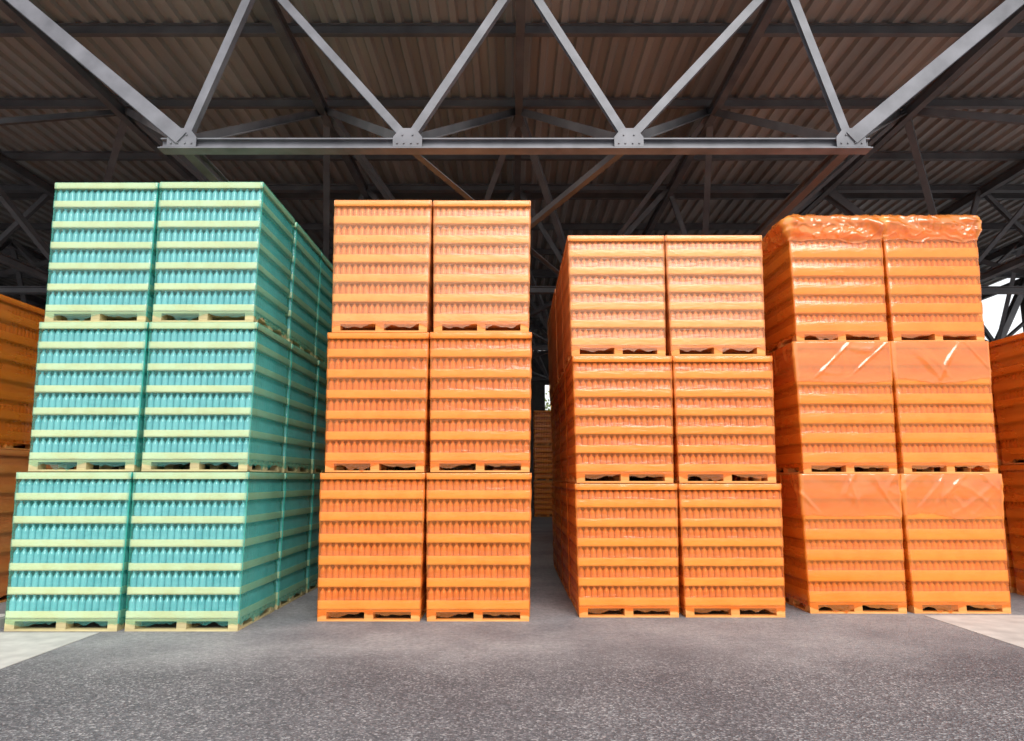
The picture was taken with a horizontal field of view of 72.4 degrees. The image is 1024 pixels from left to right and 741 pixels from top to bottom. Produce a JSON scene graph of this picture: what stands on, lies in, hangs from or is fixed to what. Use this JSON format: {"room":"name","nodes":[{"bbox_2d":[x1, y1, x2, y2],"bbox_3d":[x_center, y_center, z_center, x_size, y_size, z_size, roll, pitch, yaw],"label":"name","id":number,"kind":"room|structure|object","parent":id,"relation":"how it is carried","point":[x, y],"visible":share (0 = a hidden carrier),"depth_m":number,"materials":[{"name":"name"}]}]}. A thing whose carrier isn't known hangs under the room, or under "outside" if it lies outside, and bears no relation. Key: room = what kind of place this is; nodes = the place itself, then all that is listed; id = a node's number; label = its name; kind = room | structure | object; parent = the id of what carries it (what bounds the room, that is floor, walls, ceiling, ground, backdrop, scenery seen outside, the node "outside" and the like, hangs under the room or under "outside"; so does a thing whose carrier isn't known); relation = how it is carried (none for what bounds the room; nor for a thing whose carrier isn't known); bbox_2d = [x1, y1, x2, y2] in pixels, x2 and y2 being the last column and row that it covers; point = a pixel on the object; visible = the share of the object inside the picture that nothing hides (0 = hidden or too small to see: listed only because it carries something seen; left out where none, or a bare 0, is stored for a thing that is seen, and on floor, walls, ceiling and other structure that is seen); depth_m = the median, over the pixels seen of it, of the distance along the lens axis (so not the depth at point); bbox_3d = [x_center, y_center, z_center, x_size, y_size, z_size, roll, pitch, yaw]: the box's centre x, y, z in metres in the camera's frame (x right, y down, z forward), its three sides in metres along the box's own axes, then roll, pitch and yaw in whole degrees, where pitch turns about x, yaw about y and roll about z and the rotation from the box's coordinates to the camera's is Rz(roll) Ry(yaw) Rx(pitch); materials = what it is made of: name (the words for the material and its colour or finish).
{"room":"warehouse","nodes":[
{"label":"warehouse","id":0,"kind":"room"},
{"bbox_2d":[0,275,35,277],"bbox_3d":[-15.175,-2.081,24.618,15.378,2.770,0.250,0,-9,0],"label":"roof truss","id":1,"kind":"object","parent":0,"point":[8,276],"depth_m":24.80,"materials":[{"name":"grey metal"}]},
{"bbox_2d":[0,184,61,293],"bbox_3d":[-15.175,-3.242,17.209,15.378,2.770,0.250,0,-9,0],"label":"roof truss","id":2,"kind":"object","parent":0,"point":[7,188],"depth_m":17.26,"materials":[{"name":"grey metal"}]},
{"bbox_2d":[0,509,1023,740],"bbox_3d":[0.000,6.202,29.394,180.000,0.001,120.000,0,-9,0],"label":"ground","id":3,"kind":"structure","parent":0,"point":[558,674],"depth_m":5.67,"materials":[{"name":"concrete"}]},
{"bbox_2d":[0,614,4,627],"bbox_3d":[-6.010,2.725,7.559,0.980,0.115,0.420,0,-9,0],"label":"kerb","id":4,"kind":"object","parent":3,"relation":"on","point":[2,616],"visible":0.33,"depth_m":7.60,"materials":[{"name":"grey concrete"}]},
{"bbox_2d":[0,294,48,602],"bbox_3d":[-7.241,1.046,9.274,1.241,3.962,1.244,0,-9,0],"label":"pallets","id":5,"kind":"object","parent":3,"relation":"on","point":[19,321],"visible":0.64,"depth_m":9.35,"materials":[{"name":"orange plastic"}]},
{"bbox_2d":[5,395,76,595],"bbox_3d":[-7.237,1.244,10.534,1.237,3.962,1.253,0,-9,0],"label":"pallets","id":6,"kind":"object","parent":3,"relation":"on","point":[48,466],"visible":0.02,"depth_m":10.15,"materials":[{"name":"brown wood"}]},
{"bbox_2d":[0,632,98,668],"bbox_3d":[-5.410,1.995,2.552,2.180,0.005,9.660,0,-9,0],"label":"concrete apron","id":7,"kind":"object","parent":3,"relation":"on","point":[15,647],"visible":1,"depth_m":6.83,"materials":[{"name":"grey concrete"}]},
{"bbox_2d":[4,183,182,630],"bbox_3d":[-4.758,0.372,8.377,1.307,5.017,1.267,0,-9,0],"label":"pallet stack","id":8,"kind":"object","parent":3,"relation":"on","point":[71,562],"visible":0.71,"depth_m":7.79,"materials":[{"name":"teal plastic"}]},
{"bbox_2d":[99,465,224,469],"bbox_3d":[-4.758,0.569,9.634,1.312,5.017,1.285,0,-9,0],"label":"pallet stack","id":9,"kind":"object","parent":3,"relation":"on","point":[121,467],"visible":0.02,"depth_m":9.33,"materials":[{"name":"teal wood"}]},
{"bbox_2d":[125,182,294,630],"bbox_3d":[-3.500,0.371,8.369,1.272,5.017,1.252,0,-9,0],"label":"pallet stack","id":10,"kind":"object","parent":3,"relation":"on","point":[206,544],"visible":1,"depth_m":7.86,"materials":[{"name":"teal plastic"}]},
{"bbox_2d":[204,222,320,609],"bbox_3d":[-3.496,0.568,9.628,1.270,5.017,1.280,0,-9,0],"label":"pallet stack","id":11,"kind":"object","parent":3,"relation":"on","point":[290,585],"visible":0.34,"depth_m":9.52,"materials":[{"name":"teal plastic"}]},
{"bbox_2d":[287,252,335,592],"bbox_3d":[-3.496,0.765,10.885,1.270,5.017,1.246,0,-9,0],"label":"pallet stack","id":12,"kind":"object","parent":3,"relation":"on","point":[323,323],"visible":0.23,"depth_m":10.58,"materials":[{"name":"teal plastic"}]},
{"bbox_2d":[317,200,435,620],"bbox_3d":[-1.616,0.457,8.889,1.254,5.008,1.246,0,-9,0],"label":"pallets","id":13,"kind":"object","parent":3,"relation":"on","point":[374,549],"visible":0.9,"depth_m":8.34,"materials":[{"name":"orange plastic"}]},
{"bbox_2d":[356,465,415,469],"bbox_3d":[-1.611,0.652,10.137,1.246,5.008,1.241,0,-9,0],"label":"pallets","id":14,"kind":"object","parent":3,"relation":"on","point":[358,467],"visible":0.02,"depth_m":9.89,"materials":[{"name":"brown wood"}]},
{"bbox_2d":[426,201,531,620],"bbox_3d":[-0.379,0.457,8.888,1.245,5.008,1.252,0,-9,0],"label":"pallets","id":15,"kind":"object","parent":3,"relation":"on","point":[478,535],"visible":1,"depth_m":8.30,"materials":[{"name":"orange plastic"}]},
{"bbox_2d":[455,467,518,469],"bbox_3d":[-0.379,0.848,11.389,1.245,5.008,1.237,0,-9,0],"label":"pallets","id":16,"kind":"object","parent":3,"relation":"on","point":[456,468],"visible":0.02,"depth_m":11.03,"materials":[{"name":"brown wood"}]},
{"bbox_2d":[448,465,529,567],"bbox_3d":[-0.375,0.653,10.145,1.235,5.008,1.248,0,-9,0],"label":"pallets","id":17,"kind":"object","parent":3,"relation":"on","point":[450,467],"visible":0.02,"depth_m":9.77,"materials":[{"name":"brown wood"}]},
{"bbox_2d":[533,411,553,516],"bbox_3d":[1.579,4.161,31.343,1.242,4.636,1.257,0,-9,0],"label":"pallets","id":18,"kind":"object","parent":3,"relation":"on","point":[543,455],"visible":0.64,"depth_m":30.81,"materials":[{"name":"orange plastic"}]},
{"bbox_2d":[545,391,551,410],"bbox_3d":[2.445,5.060,46.094,4.788,7.424,5.113,-8,-12,40],"label":"deciduous tree","id":19,"kind":"object","parent":3,"relation":"on","point":[547,405],"visible":0.02,"depth_m":46.27,"materials":[{"name":"green plant"}]},
{"bbox_2d":[547,311,587,572],"bbox_3d":[1.336,1.266,12.852,1.285,4.636,1.253,0,-9,0],"label":"pallets","id":20,"kind":"object","parent":3,"relation":"on","point":[550,352],"visible":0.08,"depth_m":12.89,"materials":[{"name":"orange plastic"}]},
{"bbox_2d":[551,290,630,584],"bbox_3d":[1.331,1.066,11.579,1.283,4.636,1.236,0,-9,0],"label":"pallets","id":21,"kind":"object","parent":3,"relation":"on","point":[555,365],"visible":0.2,"depth_m":11.51,"materials":[{"name":"orange plastic"}]},
{"bbox_2d":[555,267,646,598],"bbox_3d":[1.337,0.871,10.332,1.275,4.636,1.254,0,-9,0],"label":"pallets","id":22,"kind":"object","parent":3,"relation":"on","point":[565,527],"visible":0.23,"depth_m":10.26,"materials":[{"name":"orange plastic"}]},
{"bbox_2d":[561,235,678,616],"bbox_3d":[1.341,0.675,9.081,1.282,4.636,1.245,0,-9,0],"label":"pallets","id":23,"kind":"object","parent":3,"relation":"on","point":[622,533],"visible":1,"depth_m":8.53,"materials":[{"name":"orange plastic"}]},
{"bbox_2d":[688,475,736,480],"bbox_3d":[2.575,0.872,10.341,1.284,4.636,1.249,0,-9,0],"label":"pallets","id":24,"kind":"object","parent":3,"relation":"on","point":[690,477],"visible":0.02,"depth_m":9.79,"materials":[{"name":"brown wood"}]},
{"bbox_2d":[662,235,785,616],"bbox_3d":[2.577,0.674,9.077,1.292,4.636,1.245,0,-9,0],"label":"pallets","id":25,"kind":"object","parent":3,"relation":"on","point":[728,551],"visible":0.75,"depth_m":8.51,"materials":[{"name":"orange plastic"}]},
{"bbox_2d":[748,283,848,483],"bbox_3d":[4.204,0.709,10.582,1.482,5.034,1.450,0,-9,0],"label":"pallets","id":26,"kind":"object","parent":3,"relation":"on","point":[838,468],"visible":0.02,"depth_m":10.28,"materials":[{"name":"brown wood"}]},
{"bbox_2d":[759,215,906,613],"bbox_3d":[4.207,0.515,9.347,1.482,5.034,1.450,0,-9,0],"label":"pallets","id":27,"kind":"object","parent":3,"relation":"on","point":[825,336],"visible":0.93,"depth_m":8.82,"materials":[{"name":"orange plastic"}]},
{"bbox_2d":[765,474,901,516],"bbox_3d":[4.154,1.632,9.177,1.292,0.543,1.303,0,-9,0],"label":"hood","id":28,"kind":"object","parent":27,"relation":"attached to","point":[802,495],"depth_m":8.59,"materials":[{"name":"orange plastic"}]},
{"bbox_2d":[779,215,889,240],"bbox_3d":[4.206,-1.752,9.702,1.479,0.445,1.449,0,-9,0],"label":"hood","id":29,"kind":"object","parent":27,"relation":"attached to","point":[790,228],"depth_m":9.13,"materials":[{"name":"orange plastic"}]},
{"bbox_2d":[791,341,892,381],"bbox_3d":[4.185,-0.013,9.435,1.288,0.533,1.285,0,-9,0],"label":"hood","id":30,"kind":"object","parent":27,"relation":"attached to","point":[811,361],"depth_m":8.86,"materials":[{"name":"orange plastic"}]},
{"bbox_2d":[819,468,937,474],"bbox_3d":[5.438,0.713,10.603,1.483,5.032,1.463,0,-9,0],"label":"pallets","id":31,"kind":"object","parent":3,"relation":"on","point":[913,469],"visible":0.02,"depth_m":10.30,"materials":[{"name":"brown wood"}]},
{"bbox_2d":[854,215,1010,613],"bbox_3d":[5.436,0.515,9.343,1.483,5.032,1.463,0,-9,0],"label":"pallets","id":32,"kind":"object","parent":3,"relation":"on","point":[952,552],"visible":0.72,"depth_m":8.76,"materials":[{"name":"orange plastic"}]},
{"bbox_2d":[871,215,981,241],"bbox_3d":[5.432,-1.766,9.708,1.471,0.411,1.443,0,-9,0],"label":"hood","id":33,"kind":"object","parent":32,"relation":"attached to","point":[902,229],"depth_m":9.13,"materials":[{"name":"orange plastic"}]},
{"bbox_2d":[854,474,1003,515],"bbox_3d":[5.407,1.638,9.174,1.303,0.555,1.311,0,-9,0],"label":"hood","id":34,"kind":"object","parent":32,"relation":"attached to","point":[940,494],"depth_m":8.59,"materials":[{"name":"orange plastic"}]},
{"bbox_2d":[891,341,990,377],"bbox_3d":[5.418,-0.012,9.428,1.297,0.538,1.295,0,-9,0],"label":"hood","id":35,"kind":"object","parent":32,"relation":"attached to","point":[910,359],"depth_m":8.84,"materials":[{"name":"orange plastic"}]},
{"bbox_2d":[924,615,1023,647],"bbox_3d":[9.430,2.068,3.016,9.140,0.005,10.600,0,-9,0],"label":"concrete apron","id":36,"kind":"object","parent":3,"relation":"on","point":[1009,629],"visible":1,"depth_m":7.72,"materials":[{"name":"grey concrete"}]},
{"bbox_2d":[949,348,1023,592],"bbox_3d":[7.658,1.469,10.777,1.236,3.592,1.235,0,-9,0],"label":"pallets","id":37,"kind":"object","parent":3,"relation":"on","point":[1012,572],"visible":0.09,"depth_m":10.18,"materials":[{"name":"orange plastic"}]},
{"bbox_2d":[989,333,1023,595],"bbox_3d":[7.662,1.273,9.525,1.235,3.592,1.232,0,-9,0],"label":"pallets","id":38,"kind":"object","parent":3,"relation":"on","point":[1008,353],"visible":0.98,"depth_m":9.88,"materials":[{"name":"orange plastic"}]},
{"bbox_2d":[1017,279,1023,332],"bbox_3d":[18.200,1.001,24.136,0.600,8.650,0.600,0,-9,0],"label":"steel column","id":39,"kind":"structure","parent":3,"relation":"on","point":[1018,280],"depth_m":24.79,"materials":[{"name":"grey metal"}]},
{"bbox_2d":[0,0,1023,342],"bbox_3d":[-13.768,-3.580,25.005,64.465,0.070,31.700,0,-9,0],"label":"ceiling","id":40,"kind":"structure","parent":0,"point":[155,67],"depth_m":13.32,"materials":[{"name":"grey metal"}]},
{"bbox_2d":[0,107,1023,378],"bbox_3d":[-9.873,-2.361,22.790,56.493,2.738,26.289,0,-9,0],"label":"roof trusses","id":41,"kind":"structure","parent":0,"point":[201,167],"depth_m":13.79,"materials":[{"name":"grey metal"}]},
{"bbox_2d":[0,0,1023,352],"bbox_3d":[-13.800,-3.274,25.311,64.400,0.420,31.000,0,-9,0],"label":"roof purlins","id":42,"kind":"structure","parent":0,"point":[761,27],"depth_m":13.66,"materials":[{"name":"grey metal"}]},
{"bbox_2d":[474,354,552,508],"bbox_3d":[-16.000,3.335,40.011,60.000,8.950,0.090,0,-9,0],"label":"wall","id":43,"kind":"structure","parent":0,"point":[537,388],"depth_m":40.23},
{"bbox_2d":[5,0,1023,154],"bbox_3d":[0.075,-4.391,9.868,15.378,2.770,0.250,0,-9,0],"label":"roof truss","id":44,"kind":"object","parent":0,"point":[179,141],"depth_m":9.69,"materials":[{"name":"grey metal"}]},
{"bbox_2d":[529,320,549,380],"bbox_3d":[0.075,-0.921,32.028,15.378,2.770,0.250,0,-9,0],"label":"roof truss","id":45,"kind":"object","parent":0,"point":[538,322],"depth_m":31.86,"materials":[{"name":"grey metal"}]},
{"bbox_2d":[529,275,557,350],"bbox_3d":[0.075,-2.081,24.618,15.378,2.770,0.250,0,-9,0],"label":"roof truss","id":46,"kind":"object","parent":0,"point":[534,347],"depth_m":24.51,"materials":[{"name":"grey metal"}]},
{"bbox_2d":[265,184,823,293],"bbox_3d":[0.075,-3.242,17.209,15.378,2.770,0.250,0,-9,0],"label":"roof truss","id":47,"kind":"object","parent":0,"point":[274,188],"depth_m":17.34,"materials":[{"name":"grey metal"}]},
{"bbox_2d":[822,184,1023,293],"bbox_3d":[13.012,-3.242,17.209,10.752,2.770,0.250,0,-9,0],"label":"roof truss","id":48,"kind":"object","parent":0,"point":[834,197],"depth_m":17.34,"materials":[{"name":"grey metal"}]},
{"bbox_2d":[981,275,1023,341],"bbox_3d":[13.012,-2.081,24.618,10.752,2.770,0.250,0,-9,0],"label":"roof truss","id":49,"kind":"object","parent":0,"point":[1017,299],"depth_m":24.52,"materials":[{"name":"grey metal"}]}
]}

